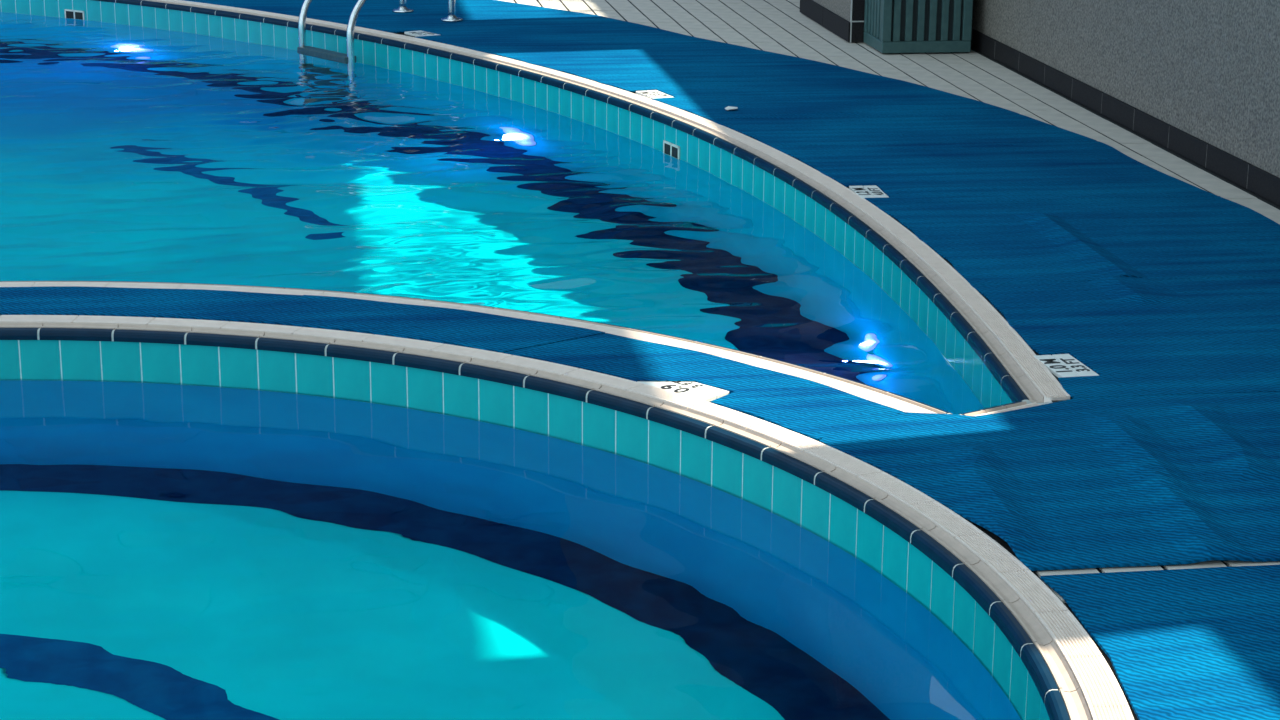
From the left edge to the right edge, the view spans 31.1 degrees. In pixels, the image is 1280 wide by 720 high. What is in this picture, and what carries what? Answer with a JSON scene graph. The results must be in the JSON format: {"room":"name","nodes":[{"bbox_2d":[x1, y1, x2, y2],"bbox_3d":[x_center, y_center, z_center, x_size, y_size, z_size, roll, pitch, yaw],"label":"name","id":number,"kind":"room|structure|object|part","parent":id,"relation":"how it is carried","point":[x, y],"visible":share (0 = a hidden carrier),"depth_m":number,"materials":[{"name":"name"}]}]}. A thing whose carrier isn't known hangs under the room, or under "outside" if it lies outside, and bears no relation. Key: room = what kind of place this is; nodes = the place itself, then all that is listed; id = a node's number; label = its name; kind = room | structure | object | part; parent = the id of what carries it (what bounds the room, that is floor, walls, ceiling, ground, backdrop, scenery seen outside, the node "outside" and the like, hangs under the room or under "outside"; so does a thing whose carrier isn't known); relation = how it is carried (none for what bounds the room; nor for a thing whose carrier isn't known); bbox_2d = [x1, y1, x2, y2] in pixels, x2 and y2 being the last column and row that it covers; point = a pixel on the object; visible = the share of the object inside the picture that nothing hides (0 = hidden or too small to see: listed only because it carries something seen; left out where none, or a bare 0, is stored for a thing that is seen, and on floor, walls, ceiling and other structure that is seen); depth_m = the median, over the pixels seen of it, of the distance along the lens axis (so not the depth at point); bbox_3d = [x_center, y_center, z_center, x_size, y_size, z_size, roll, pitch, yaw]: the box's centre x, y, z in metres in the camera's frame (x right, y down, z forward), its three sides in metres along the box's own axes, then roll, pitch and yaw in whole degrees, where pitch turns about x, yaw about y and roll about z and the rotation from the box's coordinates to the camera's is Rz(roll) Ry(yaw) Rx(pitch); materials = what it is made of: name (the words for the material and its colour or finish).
{"room":"swimming pool","nodes":[
{"label":"swimming pool","id":0,"kind":"room"},
{"bbox_2d":[0,0,1012,407],"bbox_3d":[-4.751,-0.589,12.608,10.514,1.570,12.471,-2,16,-8],"label":"wall tiles","id":1,"kind":"object","parent":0,"point":[734,170],"visible":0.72,"depth_m":12.83,"materials":[{"name":"teal tile"}]},
{"bbox_2d":[64,9,84,19],"bbox_3d":[-4.240,-2.583,17.263,0.200,0.082,0.008,10,19,31],"label":"outlet","id":2,"kind":"object","parent":1,"relation":"attached to","point":[75,14],"visible":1,"depth_m":17.26,"materials":[{"name":"beige plastic"}]},
{"bbox_2d":[0,281,951,413],"bbox_3d":[-1.435,-0.109,8.075,5.122,0.051,1.138,4,16,12],"label":"pool coping","id":3,"kind":"object","parent":1,"relation":"on","point":[868,392],"visible":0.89,"depth_m":8.06,"materials":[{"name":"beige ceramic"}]},
{"bbox_2d":[0,12,984,414],"bbox_3d":[-3.231,-1.245,12.669,7.508,0.063,12.507,-2,16,-8],"label":"pool water","id":4,"kind":"object","parent":1,"relation":"in","point":[129,153],"visible":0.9,"depth_m":10.93,"materials":[{"name":"blue liquid"}]},
{"bbox_2d":[94,0,1069,404],"bbox_3d":[-1.206,-1.509,13.012,1.942,0.051,12.876,-9,18,-29],"label":"pool coping","id":5,"kind":"object","parent":1,"relation":"on","point":[1023,377],"visible":0.94,"depth_m":10.31,"materials":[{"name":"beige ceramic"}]},
{"bbox_2d":[663,140,679,158],"bbox_3d":[0.166,-1.105,12.176,0.008,0.082,0.200,-6,17,-22],"label":"outlet","id":6,"kind":"object","parent":1,"relation":"attached to","point":[671,149],"visible":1,"depth_m":12.17,"materials":[{"name":"beige plastic"}]},
{"bbox_2d":[959,401,1040,415],"bbox_3d":[1.122,0.173,7.150,0.259,0.051,0.127,-10,19,-33],"label":"pool coping","id":7,"kind":"object","parent":1,"relation":"on","point":[1016,405],"visible":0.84,"depth_m":7.15,"materials":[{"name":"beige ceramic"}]},
{"bbox_2d":[0,340,1049,719],"bbox_3d":[-2.101,1.278,5.264,6.024,1.110,6.024,-2,16,-8],"label":"wall tiles","id":8,"kind":"object","parent":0,"point":[766,485],"visible":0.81,"depth_m":7.41,"materials":[{"name":"teal tile"}]},
{"bbox_2d":[0,379,1022,719],"bbox_3d":[-2.109,0.888,5.146,6.104,0.008,6.104,-2,16,-8],"label":"pool water","id":9,"kind":"object","parent":8,"relation":"in","point":[169,551],"visible":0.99,"depth_m":6.22,"materials":[{"name":"blue liquid"}]},
{"bbox_2d":[0,315,1133,719],"bbox_3d":[-0.446,0.289,6.702,5.466,0.051,1.652,16,22,43],"label":"pool coping","id":10,"kind":"object","parent":8,"relation":"on","point":[1073,680],"visible":1,"depth_m":6.76,"materials":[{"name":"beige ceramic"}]},
{"bbox_2d":[248,0,1279,719],"bbox_3d":[-5.284,-1.398,12.482,25.000,0.018,38.000,-2,16,-8],"label":"floor","id":11,"kind":"structure","parent":0,"point":[775,26],"depth_m":13.99,"materials":[{"name":"tile"}]},
{"bbox_2d":[0,286,301,320],"bbox_3d":[-2.973,-0.134,8.032,3.560,0.010,0.788,-4,17,-17],"label":"mat","id":12,"kind":"object","parent":11,"relation":"on","point":[219,305],"visible":1,"depth_m":8.31,"materials":[{"name":"blue rubber"}]},
{"bbox_2d":[297,0,462,70],"bbox_3d":[-1.785,-1.986,15.665,0.726,1.930,1.339,11,19,34],"label":"pool ladder","id":13,"kind":"object","parent":11,"relation":"on","point":[303,50],"visible":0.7,"depth_m":15.22,"materials":[{"name":"metal"}]},
{"bbox_3d":[-1.963,-2.041,15.856,0.049,1.930,1.127,10,19,31],"label":"rail","id":14,"kind":"part","parent":13,"relation":"part of","materials":[{"name":"metal"}]},
{"bbox_3d":[-1.584,-1.915,15.419,0.049,1.930,1.126,10,19,32],"label":"rail","id":15,"kind":"part","parent":13,"relation":"part of","materials":[{"name":"metal"}]},
{"bbox_2d":[184,0,587,17],"bbox_3d":[-3.919,-2.984,18.042,8.151,0.011,2.587,8,18,25],"label":"mat","id":16,"kind":"object","parent":11,"relation":"on","point":[318,8],"visible":0.94,"depth_m":16.45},
{"bbox_2d":[225,295,604,352],"bbox_3d":[-0.773,-0.127,8.057,1.297,0.010,0.442,6,17,20],"label":"mat","id":17,"kind":"object","parent":11,"relation":"on","point":[471,329],"visible":1,"depth_m":8.06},
{"bbox_2d":[404,30,438,36],"bbox_3d":[-1.431,-2.146,15.176,0.126,0.016,0.270,-11,19,-35],"label":"depth marker","id":18,"kind":"object","parent":11,"relation":"on","point":[412,33],"visible":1,"depth_m":15.17,"materials":[{"name":"tile"}]},
{"bbox_2d":[308,14,722,46],"bbox_3d":[-0.871,-2.200,15.363,2.658,0.011,1.494,-2,16,-8],"label":"mat","id":19,"kind":"object","parent":11,"relation":"on","point":[590,29],"visible":0.97,"depth_m":15.34,"materials":[{"name":"blue rubber"}]},
{"bbox_2d":[636,90,672,98],"bbox_3d":[0.084,-1.479,12.867,0.126,0.016,0.270,-6,17,-21],"label":"depth marker","id":20,"kind":"object","parent":11,"relation":"on","point":[651,94],"visible":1,"depth_m":12.86,"materials":[{"name":"tile"}]},
{"bbox_2d":[461,43,892,83],"bbox_3d":[0.183,-1.810,14.016,2.440,0.011,1.564,-2,16,-8],"label":"mat","id":21,"kind":"object","parent":11,"relation":"on","point":[691,62],"visible":1,"depth_m":13.97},
{"bbox_2d":[637,381,729,401],"bbox_3d":[0.057,0.069,7.417,0.505,0.015,0.130,15,21,41],"label":"depth marker","id":22,"kind":"object","parent":11,"relation":"on","point":[707,393],"visible":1,"depth_m":7.31,"materials":[{"name":"tile"}]},
{"bbox_2d":[505,333,902,440],"bbox_3d":[0.208,0.065,7.417,1.379,0.010,0.464,15,21,41],"label":"mat","id":23,"kind":"object","parent":11,"relation":"on","point":[808,408],"visible":1,"depth_m":7.43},
{"bbox_2d":[605,79,1018,119],"bbox_3d":[0.913,-1.451,12.755,2.083,0.019,1.224,-2,16,-8],"label":"mat","id":24,"kind":"object","parent":11,"relation":"on","point":[895,97],"visible":1,"depth_m":12.71,"materials":[{"name":"blue rubber"}]},
{"bbox_2d":[725,106,737,109],"bbox_3d":[0.493,-1.352,12.354,0.075,0.010,0.070,-2,16,-8],"label":"paper scrap","id":25,"kind":"object","parent":24,"relation":"on","point":[728,107],"visible":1,"depth_m":12.34,"materials":[{"name":"paper"}]},
{"bbox_2d":[800,0,864,42],"bbox_3d":[1.631,-4.370,15.149,0.747,4.348,1.543,-2,16,-8],"label":"pier","id":26,"kind":"object","parent":11,"relation":"on","point":[844,18],"visible":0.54,"depth_m":15.18,"materials":[{"name":"stone"}]},
{"bbox_3d":[1.377,-3.311,14.611,0.008,2.600,0.013,-2,16,-8],"label":"edge trim","id":27,"kind":"part","parent":26,"relation":"part of","materials":[{"name":"grey metal"}]},
{"bbox_3d":[1.743,-3.392,14.643,0.723,2.455,0.010,-2,16,-8],"label":"panel","id":28,"kind":"part","parent":26,"relation":"part of","materials":[{"name":"stone"}]},
{"bbox_2d":[849,185,887,198],"bbox_3d":[1.027,-0.748,10.319,0.126,0.016,0.270,-2,16,-7],"label":"depth marker","id":29,"kind":"object","parent":11,"relation":"on","point":[871,191],"visible":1,"depth_m":10.32,"materials":[{"name":"tile"}]},
{"bbox_2d":[710,114,1096,146],"bbox_3d":[1.332,-1.180,11.827,1.834,0.010,0.794,-2,16,-8],"label":"mat","id":30,"kind":"object","parent":11,"relation":"on","point":[976,128],"visible":1,"depth_m":11.81,"materials":[{"name":"blue rubber"}]},
{"bbox_2d":[864,0,972,52],"bbox_3d":[1.774,-2.413,14.635,0.575,0.850,0.505,-2,16,-8],"label":"planter","id":31,"kind":"object","parent":11,"relation":"on","point":[890,26],"visible":1,"depth_m":14.48,"materials":[{"name":"wood"}]},
{"bbox_3d":[1.485,-2.472,14.813,0.055,0.716,0.055,-2,16,-8],"label":"corner post","id":32,"kind":"part","parent":31,"relation":"part of","materials":[{"name":"teal wood"}]},
{"bbox_3d":[1.547,-2.350,14.384,0.055,0.716,0.055,-2,16,-8],"label":"corner post","id":33,"kind":"part","parent":31,"relation":"part of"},
{"bbox_3d":[1.771,-2.039,14.741,0.575,0.072,0.505,-2,16,-8],"label":"board","id":34,"kind":"part","parent":31,"relation":"part of","materials":[{"name":"wood"}]},
{"bbox_3d":[2.062,-2.366,14.454,0.055,0.716,0.055,-2,16,-8],"label":"corner post","id":35,"kind":"part","parent":31,"relation":"part of","materials":[{"name":"teal wood"}]},
{"bbox_2d":[773,141,1216,204],"bbox_3d":[1.616,-0.891,10.807,1.746,0.018,1.374,-2,16,-8],"label":"mat","id":36,"kind":"object","parent":11,"relation":"on","point":[982,171],"visible":1,"depth_m":10.77,"materials":[{"name":"blue rubber"}]},
{"bbox_2d":[820,392,1279,570],"bbox_3d":[1.566,0.303,6.562,1.981,0.037,1.437,-2,16,-8],"label":"mat","id":37,"kind":"object","parent":11,"relation":"on","point":[1154,480],"visible":1,"depth_m":6.52,"materials":[{"name":"blue rubber"}]},
{"bbox_2d":[1034,354,1098,377],"bbox_3d":[1.409,0.025,7.607,0.126,0.016,0.270,-3,16,-12],"label":"depth marker","id":38,"kind":"object","parent":11,"relation":"on","point":[1060,365],"visible":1,"depth_m":7.59,"materials":[{"name":"tile"}]},
{"bbox_2d":[875,196,1279,284],"bbox_3d":[1.923,-0.518,9.462,1.610,0.038,1.464,-2,16,-8],"label":"mat","id":39,"kind":"object","parent":11,"relation":"on","point":[1055,240],"visible":1,"depth_m":9.43,"materials":[{"name":"blue rubber"}]},
{"bbox_2d":[971,276,1279,398],"bbox_3d":[2.094,-0.113,8.054,1.678,0.031,1.472,-2,16,-8],"label":"mat","id":40,"kind":"object","parent":11,"relation":"on","point":[1141,336],"visible":1,"depth_m":8.04,"materials":[{"name":"blue rubber"}]},
{"bbox_2d":[1040,565,1279,719],"bbox_3d":[1.489,0.884,4.564,2.711,0.012,2.600,-2,16,-8],"label":"mat","id":41,"kind":"object","parent":11,"relation":"on","point":[1195,643],"visible":1,"depth_m":5.39,"materials":[{"name":"blue rubber"}]},
{"bbox_2d":[971,0,1279,205],"bbox_3d":[2.528,-2.958,12.650,0.264,3.010,35.000,-2,16,-8],"label":"wall","id":42,"kind":"structure","parent":0,"point":[1199,80],"depth_m":11.39,"materials":[{"name":"stone"}]}
]}

